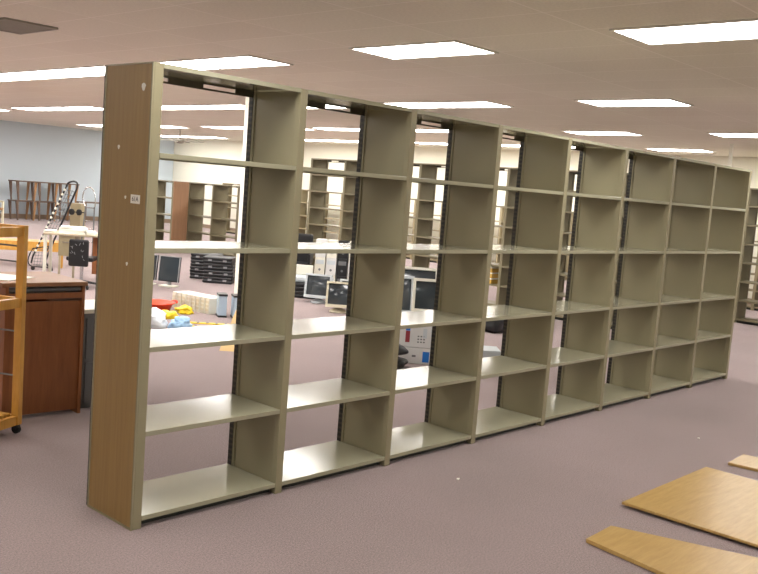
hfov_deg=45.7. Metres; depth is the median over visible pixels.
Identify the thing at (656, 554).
wooden board
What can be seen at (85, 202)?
wooden table
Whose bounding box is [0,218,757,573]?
floor
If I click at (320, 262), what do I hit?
computer tower
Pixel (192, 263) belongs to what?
tray
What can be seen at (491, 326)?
bag
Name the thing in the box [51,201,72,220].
wooden table
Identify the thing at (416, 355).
carton
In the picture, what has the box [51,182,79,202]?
wooden table
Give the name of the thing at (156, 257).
monitor
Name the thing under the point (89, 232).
paper stack
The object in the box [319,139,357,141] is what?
recessed light
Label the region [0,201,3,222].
wooden chair
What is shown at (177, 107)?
diffuser
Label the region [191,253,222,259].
case
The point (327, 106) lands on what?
recessed light
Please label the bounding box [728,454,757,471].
wooden board
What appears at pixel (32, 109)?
diffuser
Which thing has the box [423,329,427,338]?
print
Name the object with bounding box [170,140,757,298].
wall
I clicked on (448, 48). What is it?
recessed light
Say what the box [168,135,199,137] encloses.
recessed light
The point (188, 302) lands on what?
file box
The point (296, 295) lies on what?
tray
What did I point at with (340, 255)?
computer tower
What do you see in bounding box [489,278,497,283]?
box
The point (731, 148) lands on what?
column
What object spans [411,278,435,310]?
monitor
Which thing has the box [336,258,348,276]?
computer tower
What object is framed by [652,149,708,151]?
diffuser
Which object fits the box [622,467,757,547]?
wooden board
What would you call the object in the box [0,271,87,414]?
wooden cabinet
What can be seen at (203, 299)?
file box
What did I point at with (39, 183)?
wooden table
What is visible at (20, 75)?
recessed light
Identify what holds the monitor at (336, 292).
on the floor
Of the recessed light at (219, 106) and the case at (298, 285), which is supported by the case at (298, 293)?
the case at (298, 285)
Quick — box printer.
[296,264,312,281]
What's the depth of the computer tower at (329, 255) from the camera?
14.81 m
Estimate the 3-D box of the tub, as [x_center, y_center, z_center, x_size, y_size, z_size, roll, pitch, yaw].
[-2.880,0.235,11.516,0.516,0.132,0.516,7,7,20]
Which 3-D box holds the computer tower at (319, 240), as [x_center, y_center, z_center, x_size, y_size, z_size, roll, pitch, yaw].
[-0.956,-0.653,14.972,0.170,0.288,0.356,4,6,0]
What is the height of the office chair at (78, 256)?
0.719 m
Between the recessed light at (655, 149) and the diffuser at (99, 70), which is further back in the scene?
the recessed light at (655, 149)
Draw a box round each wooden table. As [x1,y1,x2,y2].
[7,199,37,220]
[8,180,37,200]
[30,181,58,201]
[30,200,56,220]
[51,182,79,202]
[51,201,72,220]
[76,201,98,221]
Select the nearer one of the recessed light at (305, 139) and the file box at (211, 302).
the file box at (211, 302)
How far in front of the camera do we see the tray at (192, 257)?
15.41 m
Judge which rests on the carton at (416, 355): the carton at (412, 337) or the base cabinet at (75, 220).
the carton at (412, 337)
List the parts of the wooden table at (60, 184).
leg, leg, leg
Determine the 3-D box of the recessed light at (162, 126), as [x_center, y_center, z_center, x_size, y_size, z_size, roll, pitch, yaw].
[-5.631,-4.258,23.875,1.220,0.013,0.610,10,8,42]
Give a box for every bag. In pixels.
[151,307,167,328]
[167,316,192,327]
[485,320,503,332]
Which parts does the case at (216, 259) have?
lid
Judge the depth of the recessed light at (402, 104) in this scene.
12.86 m
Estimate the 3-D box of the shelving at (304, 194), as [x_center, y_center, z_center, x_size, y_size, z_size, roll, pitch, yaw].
[-0.318,-1.760,25.006,12.852,1.600,0.360,10,8,42]
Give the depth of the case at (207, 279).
14.98 m
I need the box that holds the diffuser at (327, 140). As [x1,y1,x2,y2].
[327,140,356,141]
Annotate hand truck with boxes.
[69,186,95,251]
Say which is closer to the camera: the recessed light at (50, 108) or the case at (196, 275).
the case at (196, 275)
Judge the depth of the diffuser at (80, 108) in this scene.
19.01 m
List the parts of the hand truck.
rail, rail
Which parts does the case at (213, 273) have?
lid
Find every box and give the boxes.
[172,291,191,306]
[177,292,196,306]
[181,293,198,305]
[186,293,203,306]
[191,294,208,310]
[195,295,213,311]
[200,296,216,312]
[205,297,216,313]
[483,346,500,357]
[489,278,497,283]
[490,266,498,272]
[490,273,497,277]
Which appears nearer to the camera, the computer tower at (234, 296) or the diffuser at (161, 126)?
the computer tower at (234, 296)
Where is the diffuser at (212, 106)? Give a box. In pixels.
[207,105,244,108]
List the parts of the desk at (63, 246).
leg, leg, leg, drawer, modesty panel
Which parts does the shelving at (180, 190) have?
shelf, slotted post, shelf, panel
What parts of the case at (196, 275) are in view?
lid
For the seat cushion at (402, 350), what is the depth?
8.84 m
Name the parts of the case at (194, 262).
lid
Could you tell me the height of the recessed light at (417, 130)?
0.013 m
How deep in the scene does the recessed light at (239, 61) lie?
9.63 m
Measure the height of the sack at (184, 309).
0.110 m
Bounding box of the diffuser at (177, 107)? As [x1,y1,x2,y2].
[164,106,216,108]
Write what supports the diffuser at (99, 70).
attached to the recessed light at (100, 69)
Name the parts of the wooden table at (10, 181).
leg, leg, leg, leg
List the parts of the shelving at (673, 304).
slotted post, panel, edge trim, shelf, rail, shelf, shelf, shelf, shelf, slotted post, shelf, rail, shelf, shelf, shelf, slotted post, shelf, shelf, rail, shelf, slotted post, shelf, shelf, shelf, shelf, slotted post, rail, shelf, shelf, shelf, shelf, slotted post, shelf, shelf, rail, shelf, shelf, shelf, slotted post, shelf, shelf, shelf, shelf, shelf, shelf, shelf, shelf, shelf, shelf, shelf, shelf, shelf, shelf, shelf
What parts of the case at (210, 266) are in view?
lid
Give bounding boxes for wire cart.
[27,180,78,270]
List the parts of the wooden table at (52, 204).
leg, leg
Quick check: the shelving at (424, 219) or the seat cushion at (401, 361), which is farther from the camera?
the shelving at (424, 219)
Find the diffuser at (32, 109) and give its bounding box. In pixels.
[17,108,48,110]
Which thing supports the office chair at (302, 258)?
on the floor
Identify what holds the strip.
on the floor
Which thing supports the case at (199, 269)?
on the case at (196, 275)
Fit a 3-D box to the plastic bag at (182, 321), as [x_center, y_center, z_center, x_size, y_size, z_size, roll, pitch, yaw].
[-2.268,0.401,10.348,0.248,0.146,0.302,7,7,24]
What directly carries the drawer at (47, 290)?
attached to the wooden cabinet at (55, 303)
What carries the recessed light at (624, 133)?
in the ceiling
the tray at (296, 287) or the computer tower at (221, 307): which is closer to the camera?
the computer tower at (221, 307)
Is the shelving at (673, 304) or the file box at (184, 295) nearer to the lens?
the shelving at (673, 304)
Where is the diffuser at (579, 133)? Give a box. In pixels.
[570,132,635,134]
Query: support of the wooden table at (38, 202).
on the floor
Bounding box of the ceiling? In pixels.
[0,0,757,156]
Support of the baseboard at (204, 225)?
attached to the wall at (230, 150)
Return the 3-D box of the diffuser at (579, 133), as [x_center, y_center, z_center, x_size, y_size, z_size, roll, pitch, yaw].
[3.776,-2.604,15.206,1.170,0.008,0.560,10,8,42]
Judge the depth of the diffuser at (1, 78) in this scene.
13.70 m
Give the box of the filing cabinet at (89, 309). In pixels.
[80,299,94,407]
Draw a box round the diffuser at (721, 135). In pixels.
[714,134,757,136]
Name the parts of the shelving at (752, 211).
shelf, shelf, shelf, shelf, slotted post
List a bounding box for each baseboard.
[0,213,169,222]
[203,224,751,303]
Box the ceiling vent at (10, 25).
[0,17,57,34]
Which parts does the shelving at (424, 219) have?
shelf, slotted post, shelf, shelf, shelf, shelf, shelf, shelf, shelf, slotted post, shelf, shelf, shelf, shelf, slotted post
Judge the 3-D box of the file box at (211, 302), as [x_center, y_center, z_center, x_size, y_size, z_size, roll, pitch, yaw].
[-2.120,0.240,11.645,0.082,0.210,0.266,10,8,43]
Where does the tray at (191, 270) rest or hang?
on the case at (199, 269)
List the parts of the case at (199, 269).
lid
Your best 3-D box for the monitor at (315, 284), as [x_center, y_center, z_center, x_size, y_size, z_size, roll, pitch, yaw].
[-0.887,0.011,13.582,0.400,0.440,0.432,5,6,9]
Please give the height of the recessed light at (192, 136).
0.013 m
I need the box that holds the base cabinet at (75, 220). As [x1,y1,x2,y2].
[70,203,85,239]
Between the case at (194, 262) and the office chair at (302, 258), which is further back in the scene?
the case at (194, 262)
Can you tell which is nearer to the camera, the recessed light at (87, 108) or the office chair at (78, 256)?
the office chair at (78, 256)
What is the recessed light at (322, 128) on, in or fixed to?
in the ceiling
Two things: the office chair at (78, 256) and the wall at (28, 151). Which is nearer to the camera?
the office chair at (78, 256)
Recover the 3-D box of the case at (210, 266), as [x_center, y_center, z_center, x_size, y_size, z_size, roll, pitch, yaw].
[-2.684,-0.352,15.156,0.500,0.108,0.406,4,6,0]
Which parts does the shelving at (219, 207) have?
shelf, shelf, shelf, slotted post, shelf, shelf, shelf, slotted post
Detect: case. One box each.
[190,259,202,265]
[190,266,203,272]
[190,272,202,278]
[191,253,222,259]
[202,276,234,283]
[203,255,235,264]
[203,263,235,270]
[203,269,234,277]
[294,290,314,298]
[295,282,304,290]
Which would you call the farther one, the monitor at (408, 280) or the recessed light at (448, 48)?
the monitor at (408, 280)
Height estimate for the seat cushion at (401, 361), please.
0.135 m
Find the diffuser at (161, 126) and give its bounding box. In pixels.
[161,126,182,127]
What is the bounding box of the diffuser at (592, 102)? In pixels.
[580,100,688,105]
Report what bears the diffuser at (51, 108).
attached to the recessed light at (50, 108)
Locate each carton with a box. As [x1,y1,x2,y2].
[398,347,429,364]
[399,327,431,347]
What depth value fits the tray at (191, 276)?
15.45 m
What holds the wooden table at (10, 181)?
on the wooden table at (9, 200)
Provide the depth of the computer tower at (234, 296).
11.34 m
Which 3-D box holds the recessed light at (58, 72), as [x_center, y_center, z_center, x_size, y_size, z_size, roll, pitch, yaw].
[-4.232,-2.889,12.146,1.220,0.013,0.610,10,8,42]
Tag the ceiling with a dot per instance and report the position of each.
(553, 54)
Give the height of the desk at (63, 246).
0.750 m
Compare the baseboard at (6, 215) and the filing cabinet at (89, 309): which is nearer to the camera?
the filing cabinet at (89, 309)
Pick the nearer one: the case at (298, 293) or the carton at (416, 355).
the carton at (416, 355)
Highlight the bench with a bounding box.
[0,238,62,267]
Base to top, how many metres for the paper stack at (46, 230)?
0.029 m
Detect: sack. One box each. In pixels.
[162,310,177,318]
[174,304,193,314]
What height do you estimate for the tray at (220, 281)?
0.053 m
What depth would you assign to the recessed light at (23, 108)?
20.62 m
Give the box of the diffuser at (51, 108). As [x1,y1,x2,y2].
[44,107,77,109]
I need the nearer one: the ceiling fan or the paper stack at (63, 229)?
the paper stack at (63, 229)
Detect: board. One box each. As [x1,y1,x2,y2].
[219,311,235,351]
[586,526,757,573]
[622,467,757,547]
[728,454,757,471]
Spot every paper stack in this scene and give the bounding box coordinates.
[45,229,56,231]
[58,225,87,234]
[86,230,96,234]
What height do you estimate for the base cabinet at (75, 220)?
1.050 m
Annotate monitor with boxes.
[153,255,158,284]
[157,255,181,287]
[303,273,332,303]
[325,281,347,313]
[402,276,414,311]
[404,266,436,278]
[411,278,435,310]
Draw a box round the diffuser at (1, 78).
[0,77,16,80]
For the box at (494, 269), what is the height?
0.089 m
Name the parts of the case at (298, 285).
lid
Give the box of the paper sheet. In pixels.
[0,273,34,280]
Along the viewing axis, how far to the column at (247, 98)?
11.73 m
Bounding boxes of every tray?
[190,262,202,265]
[190,269,203,272]
[190,275,202,278]
[191,256,203,259]
[202,279,234,283]
[203,260,235,264]
[203,266,235,270]
[203,273,234,277]
[294,294,314,298]
[295,286,303,290]
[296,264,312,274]
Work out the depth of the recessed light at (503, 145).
20.54 m
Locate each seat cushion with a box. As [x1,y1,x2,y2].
[397,357,407,368]
[398,344,408,354]
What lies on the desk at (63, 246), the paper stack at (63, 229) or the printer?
the paper stack at (63, 229)
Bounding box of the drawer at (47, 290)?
[9,286,79,293]
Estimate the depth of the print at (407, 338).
9.25 m
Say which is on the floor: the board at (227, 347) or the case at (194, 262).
the board at (227, 347)
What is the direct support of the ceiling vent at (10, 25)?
in the ceiling
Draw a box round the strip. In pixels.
[190,322,226,324]
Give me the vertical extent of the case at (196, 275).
0.108 m
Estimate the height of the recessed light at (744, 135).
0.013 m
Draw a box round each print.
[405,331,409,341]
[422,352,428,362]
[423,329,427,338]
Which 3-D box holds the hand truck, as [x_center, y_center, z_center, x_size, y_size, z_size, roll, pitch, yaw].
[-5.639,-1.220,17.035,0.505,1.382,0.089,4,6,0]
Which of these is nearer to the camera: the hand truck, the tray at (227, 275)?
the tray at (227, 275)
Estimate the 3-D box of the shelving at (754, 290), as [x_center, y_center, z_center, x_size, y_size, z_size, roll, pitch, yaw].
[8.055,-0.479,16.737,3.708,2.100,0.360,10,8,42]
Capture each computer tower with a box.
[215,292,227,317]
[230,293,236,317]
[314,257,325,273]
[315,238,327,256]
[325,257,337,275]
[326,239,338,257]
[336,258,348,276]
[336,276,346,281]
[338,240,349,258]
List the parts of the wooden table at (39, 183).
leg, leg, leg, leg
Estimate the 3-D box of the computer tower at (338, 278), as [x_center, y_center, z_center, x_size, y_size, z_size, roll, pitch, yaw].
[-0.631,-0.049,15.033,0.170,0.288,0.356,4,6,0]
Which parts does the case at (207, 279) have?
lid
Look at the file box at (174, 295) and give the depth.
11.90 m
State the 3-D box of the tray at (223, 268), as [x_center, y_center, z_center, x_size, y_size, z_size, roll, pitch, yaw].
[-2.686,-0.325,15.162,0.500,0.053,0.400,4,6,0]
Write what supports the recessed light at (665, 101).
in the ceiling
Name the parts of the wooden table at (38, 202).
leg, leg, leg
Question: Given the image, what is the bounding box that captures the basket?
[27,246,48,267]
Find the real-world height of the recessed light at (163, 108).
0.013 m
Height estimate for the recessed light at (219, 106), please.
0.013 m
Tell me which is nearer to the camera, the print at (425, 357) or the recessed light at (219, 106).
the print at (425, 357)
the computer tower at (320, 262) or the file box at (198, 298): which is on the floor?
the file box at (198, 298)
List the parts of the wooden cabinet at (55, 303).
panel, panel, panel, rail, panel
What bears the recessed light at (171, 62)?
in the ceiling
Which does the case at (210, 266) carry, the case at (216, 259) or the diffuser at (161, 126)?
the case at (216, 259)
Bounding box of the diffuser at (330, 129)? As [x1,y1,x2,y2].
[317,128,358,130]
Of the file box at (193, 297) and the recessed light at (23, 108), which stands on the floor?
the file box at (193, 297)
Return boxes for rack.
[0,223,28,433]
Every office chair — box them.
[66,239,96,289]
[297,233,313,264]
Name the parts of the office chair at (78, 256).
backrest, seat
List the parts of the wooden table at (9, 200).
leg, leg, leg, leg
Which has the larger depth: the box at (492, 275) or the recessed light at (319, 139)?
the recessed light at (319, 139)
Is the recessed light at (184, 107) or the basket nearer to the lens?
the basket
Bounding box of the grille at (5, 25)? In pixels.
[0,20,48,32]
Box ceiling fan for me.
[160,130,203,143]
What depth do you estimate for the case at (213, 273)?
14.96 m
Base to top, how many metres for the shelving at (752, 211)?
2.250 m
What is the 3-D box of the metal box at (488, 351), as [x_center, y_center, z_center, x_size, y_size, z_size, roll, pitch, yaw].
[1.070,0.737,9.217,0.375,0.230,0.300,4,6,-2]
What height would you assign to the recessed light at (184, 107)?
0.013 m
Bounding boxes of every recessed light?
[0,71,59,79]
[0,77,23,81]
[9,107,57,110]
[23,68,104,77]
[34,107,86,110]
[63,106,102,110]
[67,65,104,74]
[76,124,101,126]
[154,60,219,69]
[161,125,186,127]
[162,105,224,109]
[162,107,182,109]
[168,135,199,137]
[178,55,292,68]
[192,136,228,138]
[197,104,244,109]
[200,126,242,128]
[305,139,332,141]
[307,105,347,108]
[310,127,358,130]
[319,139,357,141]
[348,40,498,59]
[379,102,440,107]
[415,142,447,144]
[416,101,513,107]
[416,129,448,132]
[502,144,519,146]
[562,131,643,135]
[574,98,693,106]
[609,18,757,44]
[644,148,715,152]
[707,132,757,137]
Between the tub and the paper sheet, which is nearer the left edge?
the paper sheet
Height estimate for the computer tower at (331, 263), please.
0.288 m
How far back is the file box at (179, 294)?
11.85 m
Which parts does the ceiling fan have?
motor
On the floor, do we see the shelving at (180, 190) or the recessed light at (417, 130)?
the shelving at (180, 190)
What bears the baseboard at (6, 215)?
attached to the wall at (28, 151)
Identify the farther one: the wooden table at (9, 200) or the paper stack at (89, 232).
the wooden table at (9, 200)
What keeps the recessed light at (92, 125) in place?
in the ceiling
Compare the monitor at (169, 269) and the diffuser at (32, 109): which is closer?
the monitor at (169, 269)
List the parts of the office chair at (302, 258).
seat, armrest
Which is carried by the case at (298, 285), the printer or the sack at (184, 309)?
the printer
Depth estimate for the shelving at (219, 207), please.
20.66 m
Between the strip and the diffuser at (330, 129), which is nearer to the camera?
the strip
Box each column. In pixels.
[234,97,248,293]
[728,144,733,166]
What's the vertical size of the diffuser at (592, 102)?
0.008 m
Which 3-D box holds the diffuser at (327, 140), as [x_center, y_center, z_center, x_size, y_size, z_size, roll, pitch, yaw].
[-0.966,-3.943,24.266,1.170,0.008,0.560,10,8,42]
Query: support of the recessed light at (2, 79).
in the ceiling
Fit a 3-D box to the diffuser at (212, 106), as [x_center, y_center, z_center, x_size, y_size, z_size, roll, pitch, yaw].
[-2.556,-3.141,15.671,1.170,0.008,0.560,10,8,42]
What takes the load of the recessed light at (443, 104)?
in the ceiling
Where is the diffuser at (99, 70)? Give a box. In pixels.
[75,67,104,73]
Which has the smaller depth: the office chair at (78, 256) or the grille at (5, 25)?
the grille at (5, 25)
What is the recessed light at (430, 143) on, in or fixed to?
in the ceiling
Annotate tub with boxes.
[152,299,177,309]
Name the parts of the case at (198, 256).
lid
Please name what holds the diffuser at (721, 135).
attached to the recessed light at (744, 135)
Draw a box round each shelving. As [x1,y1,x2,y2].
[86,61,751,530]
[155,180,188,240]
[186,182,239,256]
[222,183,572,279]
[306,158,627,328]
[734,188,757,325]
[746,241,757,310]
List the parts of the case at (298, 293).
lid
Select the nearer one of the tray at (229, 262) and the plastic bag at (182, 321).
the plastic bag at (182, 321)
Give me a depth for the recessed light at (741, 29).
6.21 m
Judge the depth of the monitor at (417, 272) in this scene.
10.65 m
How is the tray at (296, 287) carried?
on the case at (298, 285)
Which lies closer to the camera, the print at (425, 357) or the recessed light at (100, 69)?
the print at (425, 357)
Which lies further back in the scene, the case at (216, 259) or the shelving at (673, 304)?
the case at (216, 259)
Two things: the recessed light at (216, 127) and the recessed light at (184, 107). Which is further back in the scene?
the recessed light at (216, 127)
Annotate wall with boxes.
[0,120,174,218]
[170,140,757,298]
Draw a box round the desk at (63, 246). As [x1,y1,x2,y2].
[42,231,97,277]
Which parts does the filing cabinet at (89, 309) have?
drawer, drawer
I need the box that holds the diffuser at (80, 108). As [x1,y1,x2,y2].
[65,107,102,109]
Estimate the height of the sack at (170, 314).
0.103 m
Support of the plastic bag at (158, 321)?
on the floor

